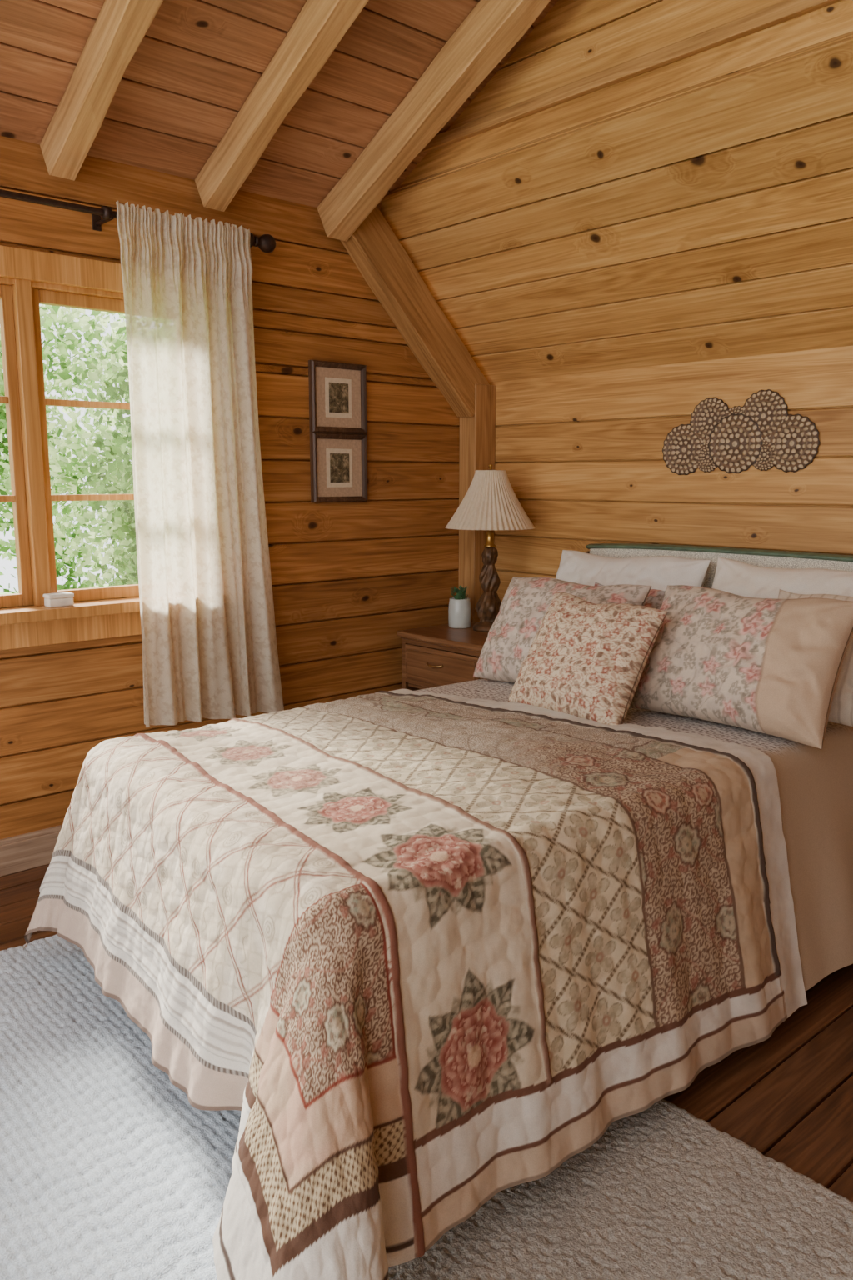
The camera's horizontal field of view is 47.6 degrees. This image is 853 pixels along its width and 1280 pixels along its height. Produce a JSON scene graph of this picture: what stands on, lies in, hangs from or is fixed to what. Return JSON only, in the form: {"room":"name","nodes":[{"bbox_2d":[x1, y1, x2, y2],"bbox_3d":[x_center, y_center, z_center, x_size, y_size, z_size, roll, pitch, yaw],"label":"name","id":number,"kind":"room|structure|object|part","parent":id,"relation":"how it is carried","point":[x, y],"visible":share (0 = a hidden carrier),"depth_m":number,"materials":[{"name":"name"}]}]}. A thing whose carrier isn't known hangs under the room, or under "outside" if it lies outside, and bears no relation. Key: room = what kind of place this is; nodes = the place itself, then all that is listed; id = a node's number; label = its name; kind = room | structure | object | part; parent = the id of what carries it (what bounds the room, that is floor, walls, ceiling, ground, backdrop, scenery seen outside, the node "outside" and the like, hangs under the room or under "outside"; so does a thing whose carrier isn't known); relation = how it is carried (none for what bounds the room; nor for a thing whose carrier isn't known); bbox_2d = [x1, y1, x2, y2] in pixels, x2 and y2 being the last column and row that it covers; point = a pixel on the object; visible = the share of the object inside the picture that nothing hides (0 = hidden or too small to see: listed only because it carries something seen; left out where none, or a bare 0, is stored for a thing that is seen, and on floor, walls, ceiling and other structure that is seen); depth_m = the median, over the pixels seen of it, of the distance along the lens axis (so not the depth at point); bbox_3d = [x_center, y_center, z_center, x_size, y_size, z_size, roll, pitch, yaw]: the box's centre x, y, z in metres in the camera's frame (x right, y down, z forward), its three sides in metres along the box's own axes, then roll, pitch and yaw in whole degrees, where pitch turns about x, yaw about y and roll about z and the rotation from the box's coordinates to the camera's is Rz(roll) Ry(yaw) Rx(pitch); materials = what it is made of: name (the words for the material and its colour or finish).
{"room":"bedroom","nodes":[
{"label":"bedroom","id":0,"kind":"room"},
{"bbox_2d":[0,135,459,839],"bbox_3d":[-1.819,-0.486,3.738,5.600,2.930,0.120,-8,13,-41],"label":"wall","id":1,"kind":"structure","parent":0,"point":[347,577],"depth_m":4.66,"materials":[{"name":"brown wood"}]},
{"bbox_2d":[0,825,62,876],"bbox_3d":[-1.792,0.898,3.894,5.340,0.150,0.025,-8,13,-41],"label":"baseboard","id":2,"kind":"structure","parent":1,"relation":"attached to","point":[33,849],"depth_m":4.00,"materials":[{"name":"brown wood"}]},
{"bbox_2d":[0,245,143,649],"bbox_3d":[-1.564,-0.741,3.841,1.750,1.540,0.250,-8,13,-41],"label":"window","id":3,"kind":"structure","parent":1,"relation":"in","point":[29,279],"depth_m":3.87,"materials":[{"name":"brown wood"}]},
{"bbox_2d":[43,591,74,607],"bbox_3d":[-1.493,-0.163,3.926,0.106,0.052,0.066,-8,13,-41],"label":"trinket box","id":4,"kind":"object","parent":3,"relation":"on","point":[57,599],"visible":1,"depth_m":3.90,"materials":[{"name":"white wood"}]},
{"bbox_3d":[-1.493,-0.180,3.923,0.106,0.017,0.066,-8,13,-41],"label":"lid","id":5,"kind":"part","parent":4,"relation":"part of","materials":[{"name":"white wood"}]},
{"bbox_2d":[0,189,275,253],"bbox_3d":[-1.474,-1.654,3.661,2.066,0.080,0.170,-8,13,-41],"label":"curtain rod","id":6,"kind":"object","parent":1,"relation":"attached to","point":[266,242],"visible":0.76,"depth_m":3.77,"materials":[{"name":"metal"}]},
{"bbox_2d":[115,200,284,727],"bbox_3d":[-0.944,-0.690,4.196,0.737,2.163,0.097,-8,13,-41],"label":"curtain","id":7,"kind":"object","parent":6,"relation":"hanging from","point":[209,638],"visible":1,"depth_m":4.14,"materials":[{"name":"fabric"}]},
{"bbox_2d":[308,360,366,434],"bbox_3d":[-0.434,-1.197,4.782,0.336,0.339,0.034,-8,13,-41],"label":"picture frame","id":8,"kind":"object","parent":1,"relation":"attached to","point":[337,391],"visible":1,"depth_m":4.77,"materials":[{"name":"brown wood"}]},
{"bbox_2d":[325,377,351,418],"bbox_3d":[-0.436,-1.198,4.784,0.160,0.190,0.004,-8,13,-41],"label":"print","id":9,"kind":"object","parent":8,"relation":"attached to","point":[337,390],"depth_m":4.78,"materials":[{"name":"paper"}]},
{"bbox_2d":[329,382,349,413],"bbox_3d":[-0.434,-1.197,4.782,0.120,0.144,0.001,-8,13,-41],"label":"artwork","id":10,"kind":"object","parent":8,"relation":"attached to","point":[338,392],"depth_m":4.78},
{"bbox_2d":[310,432,367,502],"bbox_3d":[-0.434,-0.861,4.838,0.336,0.339,0.034,-8,13,-41],"label":"picture frame","id":11,"kind":"object","parent":1,"relation":"attached to","point":[338,462],"visible":1,"depth_m":4.83,"materials":[{"name":"brown wood"}]},
{"bbox_2d":[326,448,352,487],"bbox_3d":[-0.436,-0.861,4.840,0.160,0.190,0.004,-8,13,-41],"label":"print","id":12,"kind":"object","parent":11,"relation":"attached to","point":[339,461],"depth_m":4.84,"materials":[{"name":"paper"}]},
{"bbox_2d":[330,453,349,482],"bbox_3d":[-0.434,-0.861,4.838,0.120,0.144,0.001,-8,13,-41],"label":"artwork","id":13,"kind":"object","parent":11,"relation":"attached to","point":[339,462],"depth_m":4.84},
{"bbox_2d":[340,205,489,416],"bbox_3d":[-0.075,-1.710,4.967,1.071,1.073,0.130,-8,13,-41],"label":"beam","id":14,"kind":"structure","parent":1,"relation":"attached to","point":[374,247],"depth_m":4.93,"materials":[{"name":"brown wood"}]},
{"bbox_2d":[459,384,495,657],"bbox_3d":[0.284,-0.365,5.512,0.160,2.110,0.130,-8,13,-41],"label":"post","id":15,"kind":"object","parent":1,"relation":"attached to","point":[477,432],"depth_m":5.37,"materials":[{"name":"brown wood"}]},
{"bbox_2d":[0,0,558,209],"bbox_3d":[-0.298,-2.840,1.065,4.840,2.778,5.464,-8,13,-41],"label":"ceiling","id":16,"kind":"structure","parent":0,"point":[197,64],"depth_m":3.71,"materials":[{"name":"brown wood"}]},
{"bbox_2d":[40,0,163,180],"bbox_3d":[0.247,-2.772,1.704,0.110,2.622,5.056,-8,13,-41],"label":"ceiling beam","id":17,"kind":"structure","parent":16,"relation":"attached to","point":[120,27],"depth_m":3.39,"materials":[{"name":"brown wood"}]},
{"bbox_2d":[195,0,369,211],"bbox_3d":[0.737,-2.845,2.141,0.110,2.622,5.056,-8,13,-41],"label":"ceiling beam","id":18,"kind":"structure","parent":16,"relation":"attached to","point":[320,26],"depth_m":3.70,"materials":[{"name":"brown wood"}]},
{"bbox_2d":[317,0,550,241],"bbox_3d":[1.223,-2.904,2.568,0.125,2.644,5.067,-8,13,-41],"label":"ceiling beam","id":19,"kind":"structure","parent":16,"relation":"attached to","point":[493,27],"depth_m":3.99,"materials":[{"name":"brown wood"}]},
{"bbox_2d":[0,864,852,1202],"bbox_3d":[-0.213,1.340,1.937,6.000,0.080,5.425,-8,13,-41],"label":"floor","id":20,"kind":"structure","parent":0,"point":[788,1095],"depth_m":2.59,"materials":[{"name":"brown wood"}]},
{"bbox_2d":[0,934,241,1279],"bbox_3d":[-1.300,1.233,2.257,2.054,0.022,1.780,-8,13,-41],"label":"rug","id":21,"kind":"object","parent":20,"relation":"on","point":[109,1170],"visible":0.47,"depth_m":2.33,"materials":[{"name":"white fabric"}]},
{"bbox_2d":[396,622,488,690],"bbox_3d":[0.280,0.353,5.185,0.637,0.800,0.660,-8,13,-41],"label":"nightstand","id":22,"kind":"object","parent":20,"relation":"on","point":[433,656],"visible":0.31,"depth_m":4.99,"materials":[{"name":"brown wood"}]},
{"bbox_3d":[0.037,0.130,4.966,0.036,0.020,0.120,-8,13,-41],"label":"handle","id":23,"kind":"part","parent":22,"relation":"part of","materials":[{"name":"gold metal"}]},
{"bbox_3d":[0.076,0.157,4.965,0.028,0.209,0.552,-8,13,-41],"label":"drawer","id":24,"kind":"part","parent":22,"relation":"part of","materials":[{"name":"brown wood"}]},
{"bbox_2d":[448,585,471,628],"bbox_3d":[0.182,-0.183,5.279,0.126,0.227,0.126,-8,13,-41],"label":"succulent plant","id":25,"kind":"object","parent":22,"relation":"on","point":[459,608],"visible":1,"depth_m":5.23,"materials":[{"name":"green plant"}]},
{"bbox_2d":[445,464,535,632],"bbox_3d":[0.336,-0.486,5.123,0.476,0.876,0.476,-8,13,-41],"label":"table lamp","id":26,"kind":"object","parent":22,"relation":"on","point":[490,503],"visible":0.96,"depth_m":4.99,"materials":[{"name":"beige fabric"}]},
{"bbox_3d":[0.336,-0.740,5.081,0.476,0.300,0.476,-8,13,-41],"label":"lamp shade","id":27,"kind":"part","parent":26,"relation":"part of","materials":[{"name":"fabric"}]},
{"bbox_2d":[388,1099,852,1279],"bbox_3d":[0.208,1.413,1.186,2.436,0.020,1.814,-8,13,-41],"label":"rug","id":28,"kind":"object","parent":20,"relation":"on","point":[664,1193],"visible":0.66,"depth_m":2.09,"materials":[{"name":"beige carpet"}]},
{"bbox_2d":[585,543,852,588],"bbox_3d":[0.465,0.382,3.494,2.637,1.299,1.730,-8,13,-41],"label":"headboard","id":29,"kind":"object","parent":20,"relation":"on","point":[758,557],"visible":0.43,"depth_m":4.27,"materials":[{"name":"beige fabric"}]},
{"bbox_2d":[23,689,807,1279],"bbox_3d":[-0.137,0.720,2.821,2.126,0.733,2.076,-8,13,-41],"label":"quilt","id":30,"kind":"object","parent":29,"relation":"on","point":[428,949],"visible":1,"depth_m":2.29,"materials":[{"name":"fabric"}]},
{"bbox_2d":[415,678,852,990],"bbox_3d":[0.797,0.584,3.713,1.678,0.659,1.808,-8,13,-41],"label":"sheet","id":31,"kind":"object","parent":29,"relation":"on","point":[816,785],"visible":0.17,"depth_m":3.13,"materials":[{"name":"fabric"}]},
{"bbox_2d":[473,576,651,683],"bbox_3d":[0.541,-0.022,4.004,0.700,0.441,0.351,9,13,44],"label":"pillow","id":32,"kind":"object","parent":31,"relation":"on","point":[526,602],"visible":0.41,"depth_m":4.01,"materials":[{"name":"fabric"}]},
{"bbox_2d":[508,591,668,724],"bbox_3d":[0.574,0.067,3.525,0.516,0.428,0.325,9,13,44],"label":"cushion","id":33,"kind":"object","parent":31,"relation":"on","point":[585,659],"visible":0.98,"depth_m":3.42,"materials":[{"name":"fabric"}]},
{"bbox_2d":[595,581,665,609],"bbox_3d":[0.883,-0.014,4.050,0.252,0.398,0.621,-8,13,-42],"label":"pillow","id":34,"kind":"object","parent":31,"relation":"on","point":[655,598],"visible":0.02,"depth_m":4.01,"materials":[{"name":"fabric"}]},
{"bbox_2d":[555,550,711,590],"bbox_3d":[0.881,-0.139,4.484,0.339,0.515,0.842,-9,13,-43],"label":"pillow","id":35,"kind":"object","parent":31,"relation":"on","point":[577,567],"visible":0.32,"depth_m":4.38,"materials":[{"name":"fabric"}]},
{"bbox_2d":[630,585,852,749],"bbox_3d":[1.084,0.066,3.385,0.334,0.459,0.768,-8,12,-38],"label":"pillow","id":36,"kind":"object","parent":31,"relation":"on","point":[772,667],"visible":0.96,"depth_m":3.24,"materials":[{"name":"fabric"}]},
{"bbox_2d":[711,556,852,599],"bbox_3d":[1.457,-0.043,3.867,0.340,0.520,0.843,-7,12,-36],"label":"pillow","id":37,"kind":"object","parent":31,"relation":"on","point":[737,577],"visible":0.25,"depth_m":3.87,"materials":[{"name":"fabric"}]},
{"bbox_2d":[778,589,852,726],"bbox_3d":[1.458,0.067,3.410,0.246,0.448,0.603,-8,12,-40],"label":"pillow","id":38,"kind":"object","parent":31,"relation":"on","point":[842,709],"visible":0.16,"depth_m":3.31,"materials":[{"name":"fabric"}]},
{"bbox_3d":[1.411,-0.376,4.234,0.090,0.048,1.730,-8,13,-41],"label":"headboard rail","id":39,"kind":"part","parent":29,"relation":"part of","materials":[{"name":"wood"}]},
{"bbox_2d":[380,30,852,382],"bbox_3d":[1.776,-1.501,3.226,0.902,0.902,5.200,-8,13,-41],"label":"ceiling","id":40,"kind":"structure","parent":0,"point":[712,219],"depth_m":3.98,"materials":[{"name":"brown wood"}]},
{"bbox_2d":[400,0,852,185],"bbox_3d":[1.493,-2.997,2.718,0.080,2.400,5.200,-8,13,-41],"label":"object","id":41,"kind":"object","parent":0,"point":[577,40],"visible":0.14,"depth_m":3.68,"materials":[{"name":"brown wood"}]},
{"bbox_2d":[422,0,842,153],"bbox_3d":[1.551,-1.981,2.736,0.035,0.050,4.900,-8,13,-41],"label":"trim","id":42,"kind":"structure","parent":41,"relation":"attached to","point":[787,10],"depth_m":3.56,"materials":[{"name":"brown wood"}]},
{"bbox_2d":[488,345,852,601],"bbox_3d":[2.094,-0.089,3.753,0.140,2.142,5.200,-8,13,-41],"label":"wall","id":43,"kind":"structure","parent":0,"point":[582,455],"depth_m":4.63,"materials":[{"name":"brown wood"}]},
{"bbox_2d":[662,389,820,474],"bbox_3d":[1.379,-0.918,4.298,0.020,0.364,0.774,-8,13,-41],"label":"wall ornament","id":44,"kind":"object","parent":43,"relation":"attached to","point":[761,433],"visible":1,"depth_m":4.27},
{"label":"outside","id":45,"kind":"structure","parent":0,"visible":0},
{"bbox_2d":[0,584,109,594],"bbox_3d":[-13.565,1.532,13.934,50.000,0.001,29.700,-8,13,-41],"label":"lawn","id":46,"kind":"structure","parent":45,"point":[105,585],"depth_m":32.95,"materials":[{"name":"green plant"}]},
{"bbox_2d":[0,333,50,548],"bbox_3d":[-6.884,-1.605,11.650,4.320,6.940,4.333,-2,10,-11],"label":"tree","id":47,"kind":"object","parent":46,"relation":"on","point":[5,465],"visible":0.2,"depth_m":12.83,"materials":[{"name":"green plant"}]},
{"bbox_2d":[0,304,121,588],"bbox_3d":[-8.696,-3.768,17.596,5.760,9.253,5.778,3,10,20],"label":"tree","id":48,"kind":"object","parent":46,"relation":"on","point":[2,414],"visible":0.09,"depth_m":17.64,"materials":[{"name":"green plant"}]},
{"bbox_2d":[0,305,138,593],"bbox_3d":[-2.902,-0.921,11.062,3.611,5.783,3.600,-5,11,-26],"label":"tree","id":49,"kind":"object","parent":46,"relation":"on","point":[115,448],"visible":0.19,"depth_m":10.04,"materials":[{"name":"green plant"}]},
{"bbox_2d":[15,312,133,589],"bbox_3d":[-3.415,-2.539,15.498,4.694,7.518,4.680,1,9,4],"label":"tree","id":50,"kind":"object","parent":46,"relation":"on","point":[91,395],"visible":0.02,"depth_m":14.31,"materials":[{"name":"green plant"}]},
{"bbox_2d":[85,312,129,564],"bbox_3d":[-3.877,-5.122,22.204,6.500,10.410,6.480,7,12,35],"label":"tree","id":51,"kind":"object","parent":46,"relation":"on","point":[107,313],"visible":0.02,"depth_m":21.97,"materials":[{"name":"green plant"}]}
]}

